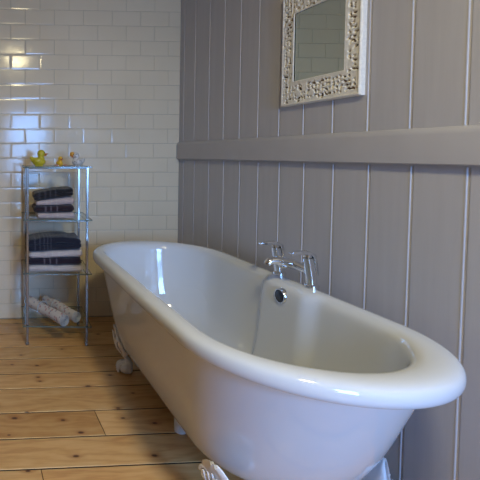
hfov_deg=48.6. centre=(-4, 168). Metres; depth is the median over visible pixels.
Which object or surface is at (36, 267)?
folded towel
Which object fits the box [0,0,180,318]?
wall
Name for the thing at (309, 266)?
mixer tap
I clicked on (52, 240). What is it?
folded towel
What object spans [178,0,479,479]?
wall
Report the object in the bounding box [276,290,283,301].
grille
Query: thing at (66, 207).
folded towel
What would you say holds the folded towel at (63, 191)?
on the folded towel at (68, 199)
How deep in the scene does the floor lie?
1.84 m
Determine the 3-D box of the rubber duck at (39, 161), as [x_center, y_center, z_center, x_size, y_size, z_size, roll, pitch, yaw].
[0.262,-0.067,2.617,0.115,0.102,0.069,0,2,3]
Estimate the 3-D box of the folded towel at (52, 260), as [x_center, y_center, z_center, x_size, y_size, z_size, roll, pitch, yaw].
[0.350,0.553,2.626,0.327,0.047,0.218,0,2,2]
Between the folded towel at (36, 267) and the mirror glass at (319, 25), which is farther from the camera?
the folded towel at (36, 267)
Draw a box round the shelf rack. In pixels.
[21,165,92,345]
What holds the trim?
attached to the wall at (399, 244)
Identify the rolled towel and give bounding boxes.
[29,296,68,325]
[42,295,80,321]
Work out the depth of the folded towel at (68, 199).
2.52 m
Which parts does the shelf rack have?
post, post, shelf rail, shelf rail, shelf rail, post, post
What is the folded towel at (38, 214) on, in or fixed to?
on the shelf rack
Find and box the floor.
[0,316,243,479]
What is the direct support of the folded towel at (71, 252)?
on the folded towel at (52, 260)
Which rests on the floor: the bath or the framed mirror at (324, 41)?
the bath
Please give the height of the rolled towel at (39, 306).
0.087 m
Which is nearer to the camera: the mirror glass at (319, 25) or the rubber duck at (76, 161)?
the mirror glass at (319, 25)
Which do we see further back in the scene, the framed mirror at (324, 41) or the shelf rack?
the shelf rack
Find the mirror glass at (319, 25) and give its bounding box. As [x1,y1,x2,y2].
[294,0,345,80]
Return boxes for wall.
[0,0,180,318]
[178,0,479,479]
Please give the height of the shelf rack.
1.071 m
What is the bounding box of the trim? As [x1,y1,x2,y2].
[176,125,479,167]
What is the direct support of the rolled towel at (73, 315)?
on the shelf rack
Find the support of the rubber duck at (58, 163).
on the shelf rack
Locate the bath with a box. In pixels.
[93,241,466,479]
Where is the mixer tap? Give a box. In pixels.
[259,241,319,290]
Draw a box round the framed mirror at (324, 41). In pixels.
[281,0,367,106]
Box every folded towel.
[29,231,80,250]
[29,248,82,257]
[29,257,81,264]
[29,264,82,271]
[32,186,72,199]
[32,203,73,211]
[34,196,73,204]
[36,212,74,217]
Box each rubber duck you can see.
[30,150,47,165]
[54,157,67,165]
[70,152,84,165]

